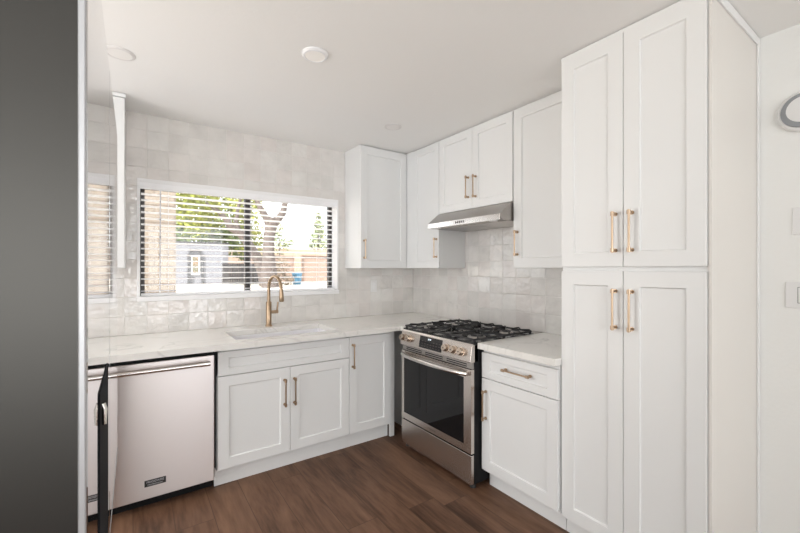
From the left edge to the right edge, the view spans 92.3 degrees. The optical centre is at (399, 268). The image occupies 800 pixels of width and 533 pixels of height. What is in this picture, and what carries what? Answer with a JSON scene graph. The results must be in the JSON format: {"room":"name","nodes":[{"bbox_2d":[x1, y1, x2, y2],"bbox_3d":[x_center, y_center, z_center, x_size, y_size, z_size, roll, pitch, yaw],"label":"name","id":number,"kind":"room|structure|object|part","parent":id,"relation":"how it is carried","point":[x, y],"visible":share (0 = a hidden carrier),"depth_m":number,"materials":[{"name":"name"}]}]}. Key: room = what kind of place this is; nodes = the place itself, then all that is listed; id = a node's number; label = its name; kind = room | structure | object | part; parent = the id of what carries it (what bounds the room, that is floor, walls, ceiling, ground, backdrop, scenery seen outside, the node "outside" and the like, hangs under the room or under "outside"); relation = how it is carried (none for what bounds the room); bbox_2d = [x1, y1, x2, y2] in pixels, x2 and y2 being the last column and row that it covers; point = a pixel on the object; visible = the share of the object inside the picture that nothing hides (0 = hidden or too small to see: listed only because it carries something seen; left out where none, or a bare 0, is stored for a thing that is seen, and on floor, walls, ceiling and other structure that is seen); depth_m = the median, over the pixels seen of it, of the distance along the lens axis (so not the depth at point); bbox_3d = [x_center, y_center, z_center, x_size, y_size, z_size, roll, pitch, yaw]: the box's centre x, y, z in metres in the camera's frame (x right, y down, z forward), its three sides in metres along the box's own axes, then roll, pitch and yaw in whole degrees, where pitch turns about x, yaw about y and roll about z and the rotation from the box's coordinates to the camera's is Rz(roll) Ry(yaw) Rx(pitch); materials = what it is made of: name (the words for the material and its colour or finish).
{"room":"kitchen","nodes":[
{"label":"kitchen","id":0,"kind":"room"},
{"bbox_2d":[117,111,412,335],"bbox_3d":[-1.291,0.143,3.160,3.687,2.464,0.160,0,0,-35],"label":"wall","id":1,"kind":"structure","parent":0,"point":[157,148],"depth_m":3.05,"materials":[{"name":"tile"}]},
{"bbox_2d":[112,91,125,267],"bbox_3d":[-1.993,-0.545,2.381,0.484,1.083,0.314,0,0,-35],"label":"upper cabinet","id":2,"kind":"object","parent":1,"relation":"attached to","point":[118,98],"visible":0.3,"depth_m":2.38,"materials":[{"name":"white paint"}]},
{"bbox_3d":[-1.911,-1.074,2.263,0.484,0.022,0.027,0,0,-35],"label":"trim","id":3,"kind":"part","parent":2,"relation":"part of","materials":[{"name":"white paint"}]},
{"bbox_2d":[137,178,338,301],"bbox_3d":[-1.245,-0.201,3.180,1.543,0.864,0.180,0,0,-35],"label":"window","id":4,"kind":"structure","parent":1,"relation":"in","point":[334,279],"depth_m":3.14,"materials":[{"name":"white paint"}]},
{"bbox_3d":[-1.228,0.214,3.156,1.543,0.034,0.120,0,0,-35],"label":"sill","id":5,"kind":"part","parent":4,"relation":"part of","materials":[{"name":"white paint"}]},
{"bbox_2d":[140,178,336,295],"bbox_3d":[-1.226,-0.218,3.152,1.521,0.830,0.092,0,0,-35],"label":"window blind","id":6,"kind":"object","parent":4,"relation":"attached to","point":[143,185],"visible":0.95,"depth_m":3.05,"materials":[{"name":"white plastic"}]},
{"bbox_3d":[-1.236,0.188,3.168,1.491,0.018,0.052,0,0,-35],"label":"rail","id":7,"kind":"part","parent":6,"relation":"part of","materials":[{"name":"white"}]},
{"bbox_2d":[371,280,376,291],"bbox_3d":[-0.256,0.172,3.777,0.070,0.115,0.008,0,0,-35],"label":"wall outlet","id":8,"kind":"object","parent":1,"relation":"attached to","point":[373,282],"visible":1,"depth_m":3.77,"materials":[{"name":"white plastic"}]},
{"bbox_2d":[345,145,405,267],"bbox_3d":[-0.213,-0.545,3.598,0.496,1.083,0.346,0,0,-35],"label":"upper cabinet","id":9,"kind":"object","parent":1,"relation":"attached to","point":[375,178],"visible":1,"depth_m":3.49,"materials":[{"name":"white paint"}]},
{"bbox_3d":[-0.305,-0.171,3.347,0.019,0.174,0.040,0,0,-35],"label":"handle","id":10,"kind":"part","parent":9,"relation":"part of","materials":[{"name":"gold metal"}]},
{"bbox_2d":[110,422,569,532],"bbox_3d":[-0.369,1.435,-0.401,6.237,0.120,7.062,0,0,-35],"label":"floor","id":11,"kind":"structure","parent":0,"point":[383,484],"depth_m":2.25,"materials":[{"name":"brown wood"}]},
{"bbox_2d":[0,0,117,532],"bbox_3d":[-0.913,0.487,0.533,0.830,1.775,0.922,0,0,-35],"label":"refrigerator","id":12,"kind":"object","parent":11,"relation":"on","point":[58,130],"visible":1,"depth_m":0.38,"materials":[{"name":"grey metal"}]},
{"bbox_3d":[-0.320,0.067,0.387,0.007,0.927,0.006,0,0,-35],"label":"edge trim","id":13,"kind":"part","parent":12,"relation":"part of","materials":[{"name":"grey metal"}]},
{"bbox_3d":[-0.478,0.067,0.552,0.080,0.935,0.452,0,0,-35],"label":"door","id":14,"kind":"part","parent":12,"relation":"part of","materials":[{"name":"silver metal"}]},
{"bbox_3d":[-0.742,0.067,0.932,0.080,0.935,0.462,0,0,-35],"label":"door","id":15,"kind":"part","parent":12,"relation":"part of","materials":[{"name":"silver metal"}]},
{"bbox_3d":[-0.712,0.532,0.953,0.007,0.005,0.455,0,0,-35],"label":"edge trim","id":16,"kind":"part","parent":12,"relation":"part of","materials":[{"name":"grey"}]},
{"bbox_2d":[112,352,213,514],"bbox_3d":[-1.542,0.941,2.423,0.603,0.868,0.665,0,0,-35],"label":"dishwasher","id":17,"kind":"object","parent":11,"relation":"on","point":[165,405],"visible":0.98,"depth_m":2.22,"materials":[{"name":"silver metal"}]},
{"bbox_3d":[-1.390,0.572,2.142,0.492,0.027,0.027,0,0,-35],"label":"handle","id":18,"kind":"part","parent":17,"relation":"part of","materials":[{"name":"silver metal"}]},
{"bbox_2d":[214,328,348,485],"bbox_3d":[-0.935,0.936,2.891,0.924,0.876,0.678,0,0,-35],"label":"base cabinet","id":19,"kind":"object","parent":11,"relation":"on","point":[276,406],"visible":0.99,"depth_m":2.61,"materials":[{"name":"white paint"}]},
{"bbox_3d":[-0.950,0.967,2.526,0.454,0.579,0.020,0,0,-35],"label":"door","id":20,"kind":"part","parent":19,"relation":"part of","materials":[{"name":"white paint"}]},
{"bbox_3d":[-0.778,0.845,2.611,0.019,0.189,0.040,0,0,-35],"label":"handle","id":21,"kind":"part","parent":19,"relation":"part of","materials":[{"name":"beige metal"}]},
{"bbox_2d":[117,312,456,362],"bbox_3d":[-0.718,0.479,2.978,2.639,0.038,0.794,0,0,-35],"label":"countertop","id":22,"kind":"structure","parent":19,"relation":"on","point":[176,343],"depth_m":2.68,"materials":[{"name":"white stone"}]},
{"bbox_2d":[265,275,283,326],"bbox_3d":[-0.975,0.254,3.014,0.107,0.413,0.255,0,0,-35],"label":"kitchen faucet","id":23,"kind":"object","parent":22,"relation":"on","point":[269,311],"visible":1,"depth_m":3.06,"materials":[{"name":"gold metal"}]},
{"bbox_3d":[-0.979,0.159,3.007,0.025,0.222,0.232,0,0,-45],"label":"spout","id":24,"kind":"part","parent":23,"relation":"part of","materials":[{"name":"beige metal"}]},
{"bbox_3d":[-1.013,0.316,3.107,0.062,0.093,0.027,0,0,-35],"label":"lever","id":25,"kind":"part","parent":23,"relation":"part of","materials":[{"name":"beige metal"}]},
{"bbox_2d":[231,328,336,349],"bbox_3d":[-0.870,0.586,2.846,0.744,0.172,0.417,0,0,-35],"label":"sink","id":26,"kind":"object","parent":22,"relation":"in","point":[272,334],"visible":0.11,"depth_m":2.97,"materials":[{"name":"white ceramic"}]},
{"bbox_3d":[-0.722,0.845,2.650,0.019,0.189,0.040,0,0,-35],"label":"handle","id":27,"kind":"part","parent":19,"relation":"part of","materials":[{"name":"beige metal"}]},
{"bbox_3d":[-0.576,0.967,2.786,0.450,0.579,0.020,0,0,-35],"label":"door","id":28,"kind":"part","parent":19,"relation":"part of","materials":[{"name":"white paint"}]},
{"bbox_2d":[346,331,402,446],"bbox_3d":[-0.277,0.936,3.286,0.604,0.876,0.782,0,0,-35],"label":"base cabinet","id":29,"kind":"object","parent":11,"relation":"on","point":[375,360],"visible":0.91,"depth_m":3.04,"materials":[{"name":"white paint"}]},
{"bbox_3d":[-0.349,0.664,2.909,0.019,0.189,0.040,0,0,-35],"label":"handle","id":30,"kind":"part","parent":29,"relation":"part of","materials":[{"name":"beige metal"}]},
{"bbox_3d":[-0.234,0.889,3.024,0.376,0.734,0.020,0,0,-35],"label":"door","id":31,"kind":"part","parent":29,"relation":"part of","materials":[{"name":"white paint"}]},
{"bbox_3d":[-0.070,0.936,3.163,0.041,0.876,0.020,0,0,-35],"label":"filler panel","id":32,"kind":"part","parent":29,"relation":"part of","materials":[{"name":"white paint"}]},
{"bbox_2d":[399,319,541,487],"bbox_3d":[0.490,0.902,2.864,0.780,0.945,0.759,0,0,-35],"label":"gas range","id":33,"kind":"object","parent":11,"relation":"on","point":[442,362],"visible":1,"depth_m":2.60,"materials":[{"name":"silver metal"}]},
{"bbox_3d":[0.018,0.528,2.949,0.042,0.058,0.058,0,0,-35],"label":"knob","id":34,"kind":"part","parent":33,"relation":"part of","materials":[{"name":"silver metal"}]},
{"bbox_3d":[0.060,0.528,2.889,0.042,0.058,0.058,0,0,-35],"label":"knob","id":35,"kind":"part","parent":33,"relation":"part of","materials":[{"name":"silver metal"}]},
{"bbox_3d":[0.228,0.894,2.703,0.024,0.420,0.651,0,0,-35],"label":"oven glass","id":36,"kind":"part","parent":33,"relation":"part of","materials":[{"name":"black glass"}]},
{"bbox_3d":[0.201,0.654,2.660,0.072,0.031,0.707,0,0,-35],"label":"door handle","id":37,"kind":"part","parent":33,"relation":"part of","materials":[{"name":"silver metal"}]},
{"bbox_3d":[0.237,1.252,2.689,0.026,0.182,0.747,0,0,-35],"label":"storage drawer","id":38,"kind":"part","parent":33,"relation":"part of","materials":[{"name":"silver metal"}]},
{"bbox_3d":[0.237,0.889,2.689,0.026,0.522,0.747,0,0,-35],"label":"oven door","id":39,"kind":"part","parent":33,"relation":"part of","materials":[{"name":"silver metal"}]},
{"bbox_3d":[0.246,0.526,2.695,0.071,0.118,0.751,0,0,-35],"label":"control panel","id":40,"kind":"part","parent":33,"relation":"part of","materials":[{"name":"silver metal"}]},
{"bbox_3d":[0.297,0.528,2.547,0.042,0.058,0.058,0,0,-35],"label":"knob","id":41,"kind":"part","parent":33,"relation":"part of","materials":[{"name":"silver metal"}]},
{"bbox_3d":[0.338,0.528,2.488,0.042,0.058,0.058,0,0,-35],"label":"knob","id":42,"kind":"part","parent":33,"relation":"part of","materials":[{"name":"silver metal"}]},
{"bbox_3d":[0.379,0.528,2.429,0.042,0.058,0.058,0,0,-35],"label":"knob","id":43,"kind":"part","parent":33,"relation":"part of","materials":[{"name":"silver metal"}]},
{"bbox_2d":[403,322,532,344],"bbox_3d":[0.488,0.469,2.863,0.600,0.016,0.759,0,0,-35],"label":"cooktop","id":44,"kind":"object","parent":33,"relation":"in","point":[423,331],"depth_m":2.72,"materials":[{"name":"black metal"}]},
{"bbox_3d":[0.773,0.477,3.061,0.091,0.035,0.757,0,0,-35],"label":"trim","id":45,"kind":"part","parent":33,"relation":"part of","materials":[{"name":"silver metal"}]},
{"bbox_2d":[481,350,566,529],"bbox_3d":[0.905,0.936,2.363,0.670,0.876,0.528,0,0,-35],"label":"base cabinet","id":46,"kind":"object","parent":11,"relation":"on","point":[521,419],"visible":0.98,"depth_m":2.16,"materials":[{"name":"white paint"}]},
{"bbox_3d":[0.517,0.845,2.371,0.039,0.189,0.019,0,0,-35],"label":"handle","id":47,"kind":"part","parent":46,"relation":"part of","materials":[{"name":"gold metal"}]},
{"bbox_3d":[0.653,0.594,2.174,0.040,0.018,0.192,0,0,-35],"label":"handle","id":48,"kind":"part","parent":46,"relation":"part of","materials":[{"name":"gold metal"}]},
{"bbox_2d":[478,333,561,366],"bbox_3d":[0.909,0.479,2.360,0.672,0.038,0.534,0,0,-35],"label":"countertop","id":49,"kind":"structure","parent":46,"relation":"on","point":[543,348],"depth_m":2.27,"materials":[{"name":"white stone"}]},
{"bbox_3d":[0.670,0.600,2.200,0.020,0.155,0.524,0,0,-35],"label":"drawer","id":50,"kind":"part","parent":46,"relation":"part of","materials":[{"name":"white paint"}]},
{"bbox_3d":[0.670,0.969,2.200,0.020,0.570,0.524,0,0,-35],"label":"door","id":51,"kind":"part","parent":46,"relation":"part of","materials":[{"name":"white paint"}]},
{"bbox_2d":[561,0,759,532],"bbox_3d":[1.250,0.144,1.889,0.658,2.462,0.636,0,0,-35],"label":"pantry cabinet","id":52,"kind":"object","parent":11,"relation":"on","point":[661,112],"visible":1,"depth_m":1.66,"materials":[{"name":"white paint"}]},
{"bbox_3d":[0.927,-0.538,1.863,0.020,1.058,0.302,0,0,-35],"label":"door","id":53,"kind":"part","parent":52,"relation":"part of","materials":[{"name":"white paint"}]},
{"bbox_3d":[0.927,0.644,1.863,0.020,1.261,0.302,0,0,-35],"label":"door","id":54,"kind":"part","parent":52,"relation":"part of","materials":[{"name":"white paint"}]},
{"bbox_3d":[0.971,-0.166,1.749,0.039,0.189,0.019,0,0,-35],"label":"handle","id":55,"kind":"part","parent":52,"relation":"part of","materials":[{"name":"gold metal"}]},
{"bbox_3d":[0.971,0.185,1.749,0.039,0.189,0.019,0,0,-35],"label":"handle","id":56,"kind":"part","parent":52,"relation":"part of","materials":[{"name":"gold metal"}]},
{"bbox_3d":[1.020,-1.076,1.734,0.018,0.014,0.628,0,0,-35],"label":"trim","id":57,"kind":"part","parent":52,"relation":"part of","materials":[{"name":"white paint"}]},
{"bbox_3d":[1.012,-0.166,1.690,0.039,0.189,0.019,0,0,-35],"label":"handle","id":58,"kind":"part","parent":52,"relation":"part of","materials":[{"name":"gold metal"}]},
{"bbox_3d":[1.012,0.185,1.690,0.039,0.189,0.019,0,0,-35],"label":"handle","id":59,"kind":"part","parent":52,"relation":"part of","materials":[{"name":"gold metal"}]},
{"bbox_3d":[1.101,-0.538,1.611,0.020,1.058,0.305,0,0,-35],"label":"door","id":60,"kind":"part","parent":52,"relation":"part of","materials":[{"name":"white paint"}]},
{"bbox_3d":[1.101,0.644,1.611,0.020,1.261,0.305,0,0,-35],"label":"door","id":61,"kind":"part","parent":52,"relation":"part of","materials":[{"name":"white paint"}]},
{"bbox_3d":[1.444,0.144,1.654,0.608,2.461,0.012,0,0,-35],"label":"panel","id":62,"kind":"part","parent":52,"relation":"part of","materials":[{"name":"white wood"}]},
{"bbox_3d":[1.458,0.144,1.651,0.590,2.461,0.008,0,0,-35],"label":"scribe moulding","id":63,"kind":"part","parent":52,"relation":"part of","materials":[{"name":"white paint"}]},
{"bbox_2d":[102,0,799,153],"bbox_3d":[-0.369,-1.199,-0.401,6.237,0.220,7.062,0,0,-35],"label":"ceiling","id":64,"kind":"structure","parent":0,"point":[438,70],"depth_m":1.97,"materials":[{"name":"white paint"}]},
{"bbox_2d":[107,45,135,60],"bbox_3d":[-1.417,-1.086,1.944,0.136,0.006,0.136,0,0,-35],"label":"recessed light","id":65,"kind":"object","parent":64,"relation":"in","point":[120,53],"visible":0.88,"depth_m":1.94,"materials":[{"name":"white plastic"}]},
{"bbox_2d":[107,48,131,59],"bbox_3d":[-1.417,-1.084,1.944,0.102,0.002,0.102,0,0,-7],"label":"diffuser","id":66,"kind":"object","parent":65,"relation":"attached to","point":[118,53],"depth_m":1.94,"materials":[{"name":"white plastic"}]},
{"bbox_2d":[302,46,327,62],"bbox_3d":[-0.431,-1.082,1.951,0.132,0.014,0.132,0,0,-35],"label":"recessed light","id":67,"kind":"object","parent":64,"relation":"in","point":[312,54],"visible":1,"depth_m":1.93,"materials":[{"name":"white paint"}]},
{"bbox_2d":[305,51,324,61],"bbox_3d":[-0.431,-1.077,1.951,0.099,0.004,0.099,0,0,16],"label":"diffuser","id":68,"kind":"object","parent":67,"relation":"attached to","point":[312,56],"depth_m":1.95,"materials":[{"name":"white plastic"}]},
{"bbox_2d":[384,124,400,129],"bbox_3d":[-0.054,-1.086,2.952,0.132,0.006,0.132,0,0,-35],"label":"recessed light","id":69,"kind":"object","parent":64,"relation":"in","point":[388,126],"visible":1,"depth_m":2.93,"materials":[{"name":"white plastic"}]},
{"bbox_2d":[386,125,398,129],"bbox_3d":[-0.054,-1.084,2.952,0.099,0.002,0.099,0,0,5],"label":"diffuser","id":70,"kind":"object","parent":69,"relation":"attached to","point":[390,127],"depth_m":2.95,"materials":[{"name":"white plastic"}]},
{"bbox_2d":[760,24,799,532],"bbox_3d":[2.134,0.143,1.332,0.150,2.464,6.752,0,0,-35],"label":"wall","id":71,"kind":"structure","parent":0,"point":[779,51],"depth_m":1.77,"materials":[{"name":"white paint"}]},
{"bbox_2d":[406,141,464,267],"bbox_3d":[0.218,-0.545,3.639,0.343,1.083,0.771,0,0,-35],"label":"upper cabinet","id":72,"kind":"object","parent":71,"relation":"attached to","point":[425,247],"visible":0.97,"depth_m":3.40,"materials":[{"name":"white paint"}]},
{"bbox_3d":[0.097,-0.543,3.602,0.018,1.080,0.116,0,0,-35],"label":"filler panel","id":73,"kind":"part","parent":72,"relation":"part of","materials":[{"name":"white paint"}]},
{"bbox_3d":[0.232,-0.538,3.402,0.020,1.066,0.363,0,0,-35],"label":"door","id":74,"kind":"part","parent":72,"relation":"part of","materials":[{"name":"white paint"}]},
{"bbox_3d":[0.296,-0.175,3.260,0.039,0.174,0.019,0,0,-35],"label":"handle","id":75,"kind":"part","parent":72,"relation":"part of","materials":[{"name":"gold metal"}]},
{"bbox_2d":[439,110,513,213],"bbox_3d":[0.660,-0.772,3.008,0.350,0.629,0.766,0,0,-35],"label":"upper cabinet","id":76,"kind":"object","parent":71,"relation":"attached to","point":[476,163],"visible":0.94,"depth_m":2.88,"materials":[{"name":"white paint"}]},
{"bbox_3d":[0.447,-0.765,3.092,0.020,0.612,0.382,0,0,-35],"label":"door","id":77,"kind":"part","parent":76,"relation":"part of","materials":[{"name":"white paint"}]},
{"bbox_3d":[0.511,-0.625,2.950,0.039,0.174,0.019,0,0,-35],"label":"handle","id":78,"kind":"part","parent":76,"relation":"part of","materials":[{"name":"gold metal"}]},
{"bbox_2d":[428,202,513,231],"bbox_3d":[0.621,-0.389,2.979,0.432,0.132,0.764,0,0,-35],"label":"range hood","id":79,"kind":"object","parent":76,"relation":"attached to","point":[501,215],"visible":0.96,"depth_m":2.82,"materials":[{"name":"silver metal"}]},
{"bbox_3d":[0.555,-0.621,2.887,0.039,0.174,0.019,0,0,-35],"label":"handle","id":80,"kind":"part","parent":76,"relation":"part of","materials":[{"name":"gold metal"}]},
{"bbox_3d":[0.665,-0.765,2.778,0.020,0.612,0.378,0,0,-35],"label":"door","id":81,"kind":"part","parent":76,"relation":"part of","materials":[{"name":"white paint"}]},
{"bbox_2d":[413,227,562,334],"bbox_3d":[0.739,0.004,3.200,0.008,0.940,2.092,0,0,-35],"label":"backsplash","id":82,"kind":"structure","parent":71,"relation":"attached to","point":[489,288],"depth_m":3.15,"materials":[{"name":"tile"}]},
{"bbox_2d":[513,90,562,267],"bbox_3d":[1.034,-0.545,2.465,0.343,1.083,0.548,0,0,-35],"label":"upper cabinet","id":83,"kind":"object","parent":71,"relation":"attached to","point":[537,231],"visible":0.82,"depth_m":2.45,"materials":[{"name":"white paint"}]},
{"bbox_3d":[0.773,-0.171,2.573,0.039,0.174,0.019,0,0,-35],"label":"handle","id":84,"kind":"part","parent":83,"relation":"part of","materials":[{"name":"gold metal"}]},
{"bbox_2d":[777,92,799,131],"bbox_3d":[1.773,-0.696,1.685,0.039,0.180,0.180,0,0,-35],"label":"detector","id":85,"kind":"object","parent":71,"relation":"attached to","point":[788,114],"visible":1,"depth_m":1.71,"materials":[{"name":"white plastic"}]},
{"bbox_2d":[786,282,799,307],"bbox_3d":[1.783,0.118,1.696,0.010,0.116,0.116,0,0,-35],"label":"light switch","id":86,"kind":"object","parent":71,"relation":"attached to","point":[792,288],"visible":1,"depth_m":1.72,"materials":[{"name":"white plastic"}]},
{"bbox_2d":[792,207,799,234],"bbox_3d":[1.790,-0.211,1.690,0.006,0.122,0.092,0,0,-35],"label":"thermostat plate","id":87,"kind":"object","parent":71,"relation":"attached to","point":[795,211],"visible":1,"depth_m":1.71,"materials":[{"name":"white plastic"}]},
{"label":"outside","id":88,"kind":"structure","parent":0,"visible":0},
{"bbox_2d":[176,279,326,291],"bbox_3d":[-5.777,1.190,34.600,90.000,0.670,56.580,0,0,-35],"label":"ground","id":89,"kind":"structure","parent":88,"point":[199,286],"depth_m":18.30,"materials":[{"name":"white concrete"}]},
{"bbox_2d":[145,190,175,292],"bbox_3d":[-2.851,-0.266,4.546,0.325,3.320,0.320,0,0,-35],"label":"pillar","id":90,"kind":"structure","parent":89,"relation":"on","point":[164,228],"depth_m":4.42,"materials":[{"name":"beige brick"}]},
{"bbox_2d":[176,241,229,283],"bbox_3d":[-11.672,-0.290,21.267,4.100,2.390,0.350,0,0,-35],"label":"shed","id":91,"kind":"object","parent":89,"relation":"on","point":[206,247],"depth_m":21.65,"materials":[{"name":"grey paint"}]},
{"bbox_2d":[187,251,203,283],"bbox_3d":[-11.370,-0.116,21.367,0.800,1.940,0.210,0,0,-35],"label":"gate","id":92,"kind":"object","parent":91,"relation":"attached to","point":[189,258],"visible":0.72,"depth_m":21.38,"materials":[{"name":"grey wood"}]},
{"bbox_3d":[-11.366,-0.185,21.361,0.290,0.920,0.025,0,0,-35],"label":"pane","id":93,"kind":"part","parent":92,"relation":"part of","materials":[{"name":"glass"}]},
{"bbox_3d":[-11.413,-0.066,21.428,0.600,1.840,0.060,0,0,-35],"label":"gate panel","id":94,"kind":"part","parent":92,"relation":"part of","materials":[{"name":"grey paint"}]},
{"bbox_2d":[176,201,243,260],"bbox_3d":[-13.401,-2.327,27.252,6.770,6.442,4.524,0,0,-35],"label":"tree","id":95,"kind":"object","parent":89,"relation":"on","point":[212,236],"visible":0.22,"depth_m":26.85,"materials":[{"name":"green plant"}]},
{"bbox_2d":[176,193,264,286],"bbox_3d":[-8.723,-1.867,18.025,4.929,5.611,3.530,0,0,-35],"label":"leaning tree","id":96,"kind":"object","parent":89,"relation":"on","point":[257,264],"visible":0.4,"depth_m":17.61,"materials":[{"name":"green plant"}]},
{"bbox_2d":[222,263,258,283],"bbox_3d":[-8.515,0.284,21.482,2.670,1.140,0.060,0,0,-35],"label":"fence","id":97,"kind":"object","parent":89,"relation":"on","point":[226,280],"visible":0.37,"depth_m":21.15,"materials":[{"name":"grey wood"}]},
{"bbox_3d":[-8.507,0.214,21.469,2.670,0.720,0.030,0,0,-35],"label":"rail","id":98,"kind":"part","parent":97,"relation":"part of","materials":[{"name":"grey wood"}]},
{"bbox_2d":[254,200,287,286],"bbox_3d":[-5.882,-1.528,17.223,1.714,5.094,0.840,0,0,-35],"label":"forked tree","id":99,"kind":"object","parent":89,"relation":"on","point":[258,202],"visible":0.53,"depth_m":17.01,"materials":[{"name":"grey plant"}]},
{"bbox_2d":[228,248,326,276],"bbox_3d":[-9.210,-0.435,37.438,16.400,2.680,4.000,0,0,-35],"label":"house","id":100,"kind":"structure","parent":89,"relation":"on","point":[290,250],"depth_m":34.51,"materials":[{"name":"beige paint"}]},
{"bbox_2d":[275,253,294,285],"bbox_3d":[-6.067,0.025,19.150,1.704,1.877,1.165,0,0,-35],"label":"dry brush","id":101,"kind":"object","parent":89,"relation":"on","point":[283,260],"visible":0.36,"depth_m":19.25,"materials":[{"name":"beige plant"}]},
{"bbox_2d":[275,223,295,254],"bbox_3d":[-7.788,-1.098,25.659,1.717,3.983,1.037,0,0,-17],"label":"shrub","id":102,"kind":"object","parent":89,"relation":"on","point":[280,224],"visible":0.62,"depth_m":25.62,"materials":[{"name":"green plant"}]},
{"bbox_2d":[292,273,301,284],"bbox_3d":[-5.500,0.549,20.533,0.560,0.610,0.560,0,0,-35],"label":"bucket","id":103,"kind":"object","parent":89,"relation":"on","point":[299,275],"visible":0.99,"depth_m":20.33,"materials":[{"name":"blue plastic"}]},
{"bbox_2d":[275,254,326,281],"bbox_3d":[-5.659,-0.025,25.494,7.200,1.860,0.630,0,0,-35],"label":"fence","id":104,"kind":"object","parent":89,"relation":"on","point":[319,271],"depth_m":25.04,"materials":[{"name":"pink paint"}]},
{"bbox_3d":[-6.579,-0.011,24.715,0.340,1.830,0.400,0,0,-35],"label":"post","id":105,"kind":"part","parent":104,"relation":"part of","materials":[{"name":"beige paint"}]},
{"bbox_2d":[306,212,326,249],"bbox_3d":[-9.033,-2.682,42.485,2.586,7.161,2.436,0,0,27],"label":"slender conifer","id":106,"kind":"object","parent":89,"relation":"on","point":[318,217],"visible":0.68,"depth_m":42.20,"materials":[{"name":"green plant"}]}
]}

